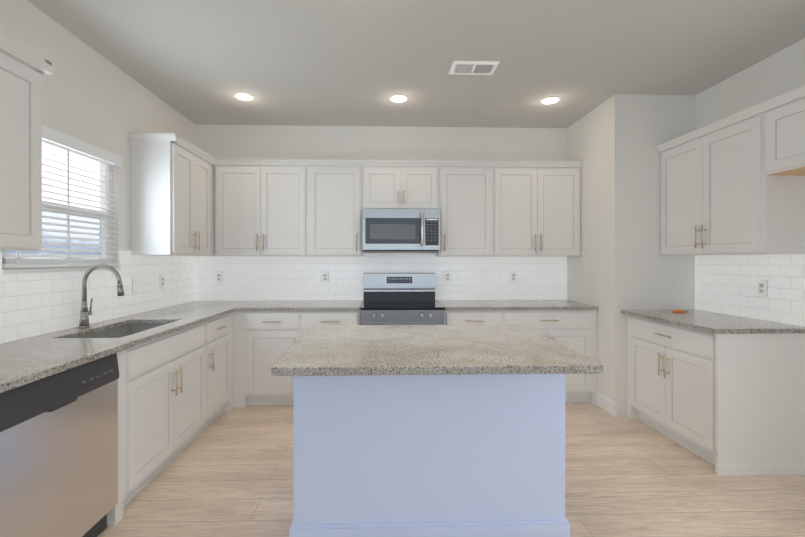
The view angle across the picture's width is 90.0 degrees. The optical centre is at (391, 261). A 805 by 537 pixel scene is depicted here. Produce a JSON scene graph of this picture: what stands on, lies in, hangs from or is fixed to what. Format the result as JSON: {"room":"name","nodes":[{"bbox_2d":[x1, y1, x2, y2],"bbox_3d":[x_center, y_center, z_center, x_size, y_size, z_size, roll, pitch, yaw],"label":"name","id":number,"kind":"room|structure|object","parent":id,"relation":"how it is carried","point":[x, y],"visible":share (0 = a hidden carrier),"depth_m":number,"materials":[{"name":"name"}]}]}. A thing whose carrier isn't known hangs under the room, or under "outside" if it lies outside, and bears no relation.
{"room":"kitchen","nodes":[
{"label":"kitchen","id":0,"kind":"room"},
{"bbox_2d":[0,0,194,273],"bbox_3d":[-2.028,-0.050,0.725,0.120,2.775,7.056,0,0,-2],"label":"wall","id":1,"kind":"structure","parent":0,"point":[90,95],"depth_m":2.75,"materials":[{"name":"white paint"}]},
{"bbox_2d":[0,32,56,250],"bbox_3d":[-1.812,-0.505,1.617,0.356,0.912,0.727,0,0,-2],"label":"upper cabinet","id":2,"kind":"object","parent":1,"relation":"attached to","point":[23,68],"visible":1,"depth_m":1.83,"materials":[{"name":"white wood"}]},
{"bbox_2d":[2,125,121,273],"bbox_3d":[-2.058,-0.358,2.531,0.135,0.843,0.928,0,0,-2],"label":"window unit","id":3,"kind":"structure","parent":1,"relation":"in","point":[107,160],"depth_m":2.58,"materials":[{"name":"white plastic"}]},
{"bbox_2d":[128,133,211,255],"bbox_3d":[-1.884,-0.523,3.500,0.321,0.942,0.702,0,0,-2],"label":"upper cabinet","id":4,"kind":"object","parent":1,"relation":"attached to","point":[188,198],"depth_m":3.15,"materials":[{"name":"white wood"}]},
{"bbox_2d":[195,125,566,252],"bbox_3d":[-0.085,-0.056,4.371,4.218,2.775,0.120,0,0,-2],"label":"wall","id":5,"kind":"structure","parent":0,"point":[367,143],"depth_m":4.31,"materials":[{"name":"white paint"}]},
{"bbox_2d":[216,159,315,255],"bbox_3d":[-1.249,-0.524,4.112,0.977,0.942,0.321,0,0,-2],"label":"upper cabinet","id":6,"kind":"object","parent":5,"relation":"attached to","point":[265,207],"depth_m":3.96,"materials":[{"name":"white wood"}]},
{"bbox_2d":[316,159,362,255],"bbox_3d":[-0.605,-0.524,4.131,0.616,0.942,0.321,0,0,-2],"label":"upper cabinet","id":7,"kind":"object","parent":5,"relation":"attached to","point":[338,182],"depth_m":3.98,"materials":[{"name":"white wood"}]},
{"bbox_2d":[362,160,439,208],"bbox_3d":[0.088,-0.754,4.133,0.766,0.482,0.356,0,0,-2],"label":"upper cabinet","id":8,"kind":"object","parent":5,"relation":"attached to","point":[400,184],"visible":0.96,"depth_m":3.99,"materials":[{"name":"white wood"}]},
{"bbox_2d":[362,209,439,251],"bbox_3d":[0.090,-0.303,4.082,0.754,0.406,0.455,0,0,-2],"label":"microwave","id":9,"kind":"object","parent":8,"relation":"attached to","point":[400,230],"visible":1,"depth_m":3.91,"materials":[{"name":"silver metal"}]},
{"bbox_2d":[435,160,582,255],"bbox_3d":[1.189,-0.524,4.165,1.432,0.942,0.356,0,0,-2],"label":"upper cabinet","id":10,"kind":"object","parent":5,"relation":"attached to","point":[509,208],"visible":1,"depth_m":4.03,"materials":[{"name":"white wood"}]},
{"bbox_2d":[27,0,804,127],"bbox_3d":[0.376,-1.488,0.793,4.930,0.100,7.296,0,0,-2],"label":"ceiling","id":11,"kind":"structure","parent":0,"point":[317,62],"depth_m":2.77,"materials":[{"name":"grey paint"}]},
{"bbox_2d":[234,93,254,100],"bbox_3d":[-1.288,-1.439,3.527,0.169,0.006,0.169,0,0,-2],"label":"recessed light","id":12,"kind":"object","parent":11,"relation":"in","point":[244,96],"visible":1,"depth_m":3.51,"materials":[{"name":"white"}]},
{"bbox_2d":[389,95,407,102],"bbox_3d":[0.065,-1.439,3.566,0.169,0.006,0.169,0,0,-2],"label":"recessed light","id":13,"kind":"object","parent":11,"relation":"in","point":[398,98],"visible":1,"depth_m":3.56,"materials":[{"name":"white"}]},
{"bbox_2d":[449,61,498,74],"bbox_3d":[0.611,-1.436,2.999,0.335,0.009,0.200,0,0,-2],"label":"ceiling vent","id":14,"kind":"object","parent":11,"relation":"in","point":[475,67],"visible":1,"depth_m":2.98,"materials":[{"name":"white plastic"}]},
{"bbox_2d":[540,96,559,103],"bbox_3d":[1.422,-1.439,3.606,0.169,0.006,0.169,0,0,-2],"label":"recessed light","id":15,"kind":"object","parent":11,"relation":"in","point":[551,100],"visible":1,"depth_m":3.60,"materials":[{"name":"white"}]},
{"bbox_2d":[97,402,804,536],"bbox_3d":[0.376,1.377,0.797,4.930,0.080,7.296,0,0,-2],"label":"floor","id":16,"kind":"structure","parent":0,"point":[227,474],"depth_m":2.35,"materials":[{"name":"brown wood"}]},
{"bbox_2d":[0,404,131,536],"bbox_3d":[-1.675,0.897,1.687,0.632,0.877,0.805,0,0,-2],"label":"base cabinet","id":17,"kind":"object","parent":16,"relation":"on","point":[103,424],"depth_m":1.68,"materials":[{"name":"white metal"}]},
{"bbox_2d":[0,353,118,536],"bbox_3d":[-1.652,0.897,1.666,0.586,0.877,0.713,0,0,-2],"label":"dishwasher","id":18,"kind":"object","parent":17,"relation":"in","point":[59,429],"depth_m":1.67,"materials":[{"name":"silver metal"}]},
{"bbox_2d":[0,300,362,403],"bbox_3d":[-1.139,0.436,2.784,1.760,0.032,2.978,0,0,-2],"label":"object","id":19,"kind":"structure","parent":17,"relation":"on","point":[195,352],"depth_m":2.73,"materials":[{"name":"grey stone"}]},
{"bbox_2d":[78,264,123,327],"bbox_3d":[-1.839,0.219,2.572,0.277,0.402,0.098,0,0,-2],"label":"faucet","id":20,"kind":"object","parent":19,"relation":"on","point":[84,313],"depth_m":2.54,"materials":[{"name":"silver metal"}]},
{"bbox_2d":[76,324,164,337],"bbox_3d":[-1.689,0.546,2.559,0.397,0.184,0.732,0,0,-2],"label":"sink basin","id":21,"kind":"object","parent":19,"relation":"in","point":[118,330],"depth_m":2.77,"materials":[{"name":"silver metal"}]},
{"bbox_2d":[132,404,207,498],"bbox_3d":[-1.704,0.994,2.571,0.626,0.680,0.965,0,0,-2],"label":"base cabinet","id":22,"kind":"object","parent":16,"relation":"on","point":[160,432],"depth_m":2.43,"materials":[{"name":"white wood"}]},
{"bbox_2d":[208,400,231,425],"bbox_3d":[-1.726,0.893,3.303,0.626,0.881,0.500,0,0,-2],"label":"base cabinet","id":23,"kind":"object","parent":16,"relation":"on","point":[214,410],"depth_m":3.36,"materials":[{"name":"white wood"}]},
{"bbox_2d":[232,400,239,407],"bbox_3d":[-1.755,0.892,3.957,0.606,0.881,0.606,0,0,-2],"label":"base cabinet","id":24,"kind":"object","parent":16,"relation":"on","point":[234,402],"depth_m":3.66,"materials":[{"name":"white wood"}]},
{"bbox_2d":[244,400,292,407],"bbox_3d":[-1.049,0.892,3.967,0.587,0.881,0.626,0,0,-2],"label":"base cabinet","id":25,"kind":"object","parent":16,"relation":"on","point":[246,402],"depth_m":3.73,"materials":[{"name":"white wood"}]},
{"bbox_2d":[356,304,361,324],"bbox_3d":[-0.601,0.892,3.981,0.615,0.881,0.626,0,0,-2],"label":"base cabinet","id":26,"kind":"object","parent":16,"relation":"on","point":[358,318],"depth_m":3.70,"materials":[{"name":"white wood"}]},
{"bbox_2d":[361,273,444,324],"bbox_3d":[0.094,0.727,3.944,0.762,1.210,0.736,0,0,-2],"label":"range","id":27,"kind":"object","parent":16,"relation":"on","point":[399,298],"visible":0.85,"depth_m":4.23,"materials":[{"name":"silver metal"}]},
{"bbox_2d":[289,376,569,536],"bbox_3d":[0.175,0.896,2.268,1.320,0.878,0.772,0,0,-2],"label":"kitchen island","id":28,"kind":"object","parent":16,"relation":"on","point":[428,430],"depth_m":1.90,"materials":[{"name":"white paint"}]},
{"bbox_2d":[271,324,602,375],"bbox_3d":[0.180,0.439,2.141,1.368,0.035,1.053,0,0,-2],"label":"island countertop","id":29,"kind":"structure","parent":28,"relation":"on","point":[475,349],"depth_m":1.86,"materials":[{"name":"beige stone"}]},
{"bbox_2d":[444,312,502,324],"bbox_3d":[0.748,0.892,4.020,0.538,0.881,0.626,0,0,-2],"label":"base cabinet","id":30,"kind":"object","parent":16,"relation":"on","point":[450,318],"depth_m":3.71,"materials":[{"name":"white wood"}]},
{"bbox_2d":[503,312,596,403],"bbox_3d":[1.463,0.892,4.041,0.894,0.881,0.626,0,0,-2],"label":"base cabinet","id":31,"kind":"object","parent":16,"relation":"on","point":[570,324],"depth_m":3.74,"materials":[{"name":"white wood"}]},
{"bbox_2d":[435,300,597,311],"bbox_3d":[1.194,0.434,4.023,1.430,0.032,0.637,0,0,-2],"label":"countertop","id":32,"kind":"structure","parent":31,"relation":"on","point":[450,305],"depth_m":3.76,"materials":[{"name":"grey stone"}]},
{"bbox_2d":[596,392,616,415],"bbox_3d":[1.926,1.275,3.609,0.028,0.115,0.287,0,0,-2],"label":"baseboard","id":33,"kind":"structure","parent":16,"relation":"on","point":[606,404],"depth_m":3.56,"materials":[{"name":"white wood"}]},
{"bbox_2d":[621,310,804,475],"bbox_3d":[2.323,0.869,2.999,0.661,0.930,0.976,0,0,-2],"label":"base cabinet","id":34,"kind":"object","parent":16,"relation":"on","point":[723,394],"visible":1,"depth_m":2.53,"materials":[{"name":"white wood"}]},
{"bbox_2d":[621,310,804,333],"bbox_3d":[2.321,0.436,2.998,0.657,0.032,0.974,0,0,-2],"label":"countertop","id":35,"kind":"structure","parent":34,"relation":"on","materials":[{"name":"stone"}]},
{"bbox_2d":[567,94,695,414],"bbox_3d":[2.332,-0.055,3.996,0.832,2.775,1.011,0,0,-2],"label":"wall jog","id":36,"kind":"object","parent":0,"point":[617,265],"visible":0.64,"depth_m":3.49,"materials":[{"name":"white paint"}]},
{"bbox_2d":[0,250,195,343],"bbox_3d":[-2.023,0.180,2.753,0.006,0.521,2.970,0,0,-2],"label":"backsplash","id":37,"kind":"structure","parent":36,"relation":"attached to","point":[33,304],"depth_m":2.71,"materials":[{"name":"tile"}]},
{"bbox_2d":[132,278,138,293],"bbox_3d":[-2.027,0.194,3.193,0.011,0.121,0.077,0,0,-2],"label":"light switch","id":38,"kind":"object","parent":37,"relation":"attached to","point":[135,285],"visible":1,"depth_m":3.18,"materials":[{"name":"white plastic"}]},
{"bbox_2d":[160,275,164,288],"bbox_3d":[-2.040,0.183,3.588,0.008,0.121,0.077,0,0,-2],"label":"electrical outlet","id":39,"kind":"object","parent":37,"relation":"attached to","point":[162,281],"visible":1,"depth_m":3.58,"materials":[{"name":"white plastic"}]},
{"bbox_2d":[196,253,566,300],"bbox_3d":[-0.083,0.177,4.307,3.975,0.521,0.006,0,0,-2],"label":"tile backsplash","id":40,"kind":"structure","parent":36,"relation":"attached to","point":[245,278],"depth_m":4.30,"materials":[{"name":"tile"}]},
{"bbox_2d":[215,272,222,282],"bbox_3d":[-1.821,0.172,4.250,0.077,0.121,0.008,0,0,-2],"label":"electrical outlet","id":41,"kind":"object","parent":40,"relation":"attached to","point":[218,277],"visible":1,"depth_m":4.25,"materials":[{"name":"white plastic"}]},
{"bbox_2d":[321,272,328,282],"bbox_3d":[-0.706,0.172,4.282,0.077,0.121,0.008,0,0,-2],"label":"electrical outlet","id":42,"kind":"object","parent":40,"relation":"attached to","point":[324,277],"visible":1,"depth_m":4.28,"materials":[{"name":"white plastic"}]},
{"bbox_2d":[444,272,450,282],"bbox_3d":[0.602,0.172,4.321,0.077,0.121,0.008,0,0,-2],"label":"electrical outlet","id":43,"kind":"object","parent":40,"relation":"attached to","point":[447,277],"visible":1,"depth_m":4.32,"materials":[{"name":"white plastic"}]},
{"bbox_2d":[510,272,516,282],"bbox_3d":[1.315,0.172,4.341,0.077,0.121,0.008,0,0,-2],"label":"electrical outlet","id":44,"kind":"object","parent":40,"relation":"attached to","point":[513,277],"visible":1,"depth_m":4.34,"materials":[{"name":"white plastic"}]},
{"bbox_2d":[695,253,804,326],"bbox_3d":[2.653,0.179,3.017,0.006,0.521,0.963,0,0,-2],"label":"backsplash","id":45,"kind":"structure","parent":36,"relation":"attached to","point":[724,284],"depth_m":2.96,"materials":[{"name":"tile"}]},
{"bbox_2d":[757,280,767,296],"bbox_3d":[2.650,0.194,2.880,0.008,0.121,0.077,0,0,-2],"label":"electrical outlet","id":46,"kind":"object","parent":45,"relation":"attached to","point":[762,288],"visible":1,"depth_m":2.87,"materials":[{"name":"white plastic"}]},
{"bbox_2d":[696,38,804,128],"bbox_3d":[2.795,-0.049,0.360,0.120,2.775,6.285,0,0,-2],"label":"wall","id":47,"kind":"structure","parent":0,"point":[777,73],"depth_m":2.95,"materials":[{"name":"white paint"}]},
{"bbox_2d":[656,102,804,254],"bbox_3d":[2.492,-0.522,3.020,0.321,0.942,0.940,0,0,-2],"label":"upper cabinet","id":48,"kind":"object","parent":47,"relation":"attached to","point":[733,184],"depth_m":2.80,"materials":[{"name":"white wood"}]},
{"bbox_2d":[764,85,804,176],"bbox_3d":[2.514,-0.768,2.288,0.321,0.447,0.517,0,0,-2],"label":"upper cabinet","id":49,"kind":"object","parent":47,"relation":"attached to","point":[784,114],"depth_m":2.41,"materials":[{"name":"white wood"}]},
{"label":"outside","id":50,"kind":"structure","parent":0,"visible":0},
{"bbox_2d":[5,142,99,258],"bbox_3d":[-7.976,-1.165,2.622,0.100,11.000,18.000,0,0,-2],"label":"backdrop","id":51,"kind":"structure","parent":50,"point":[64,167],"depth_m":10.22,"materials":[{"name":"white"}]}
]}

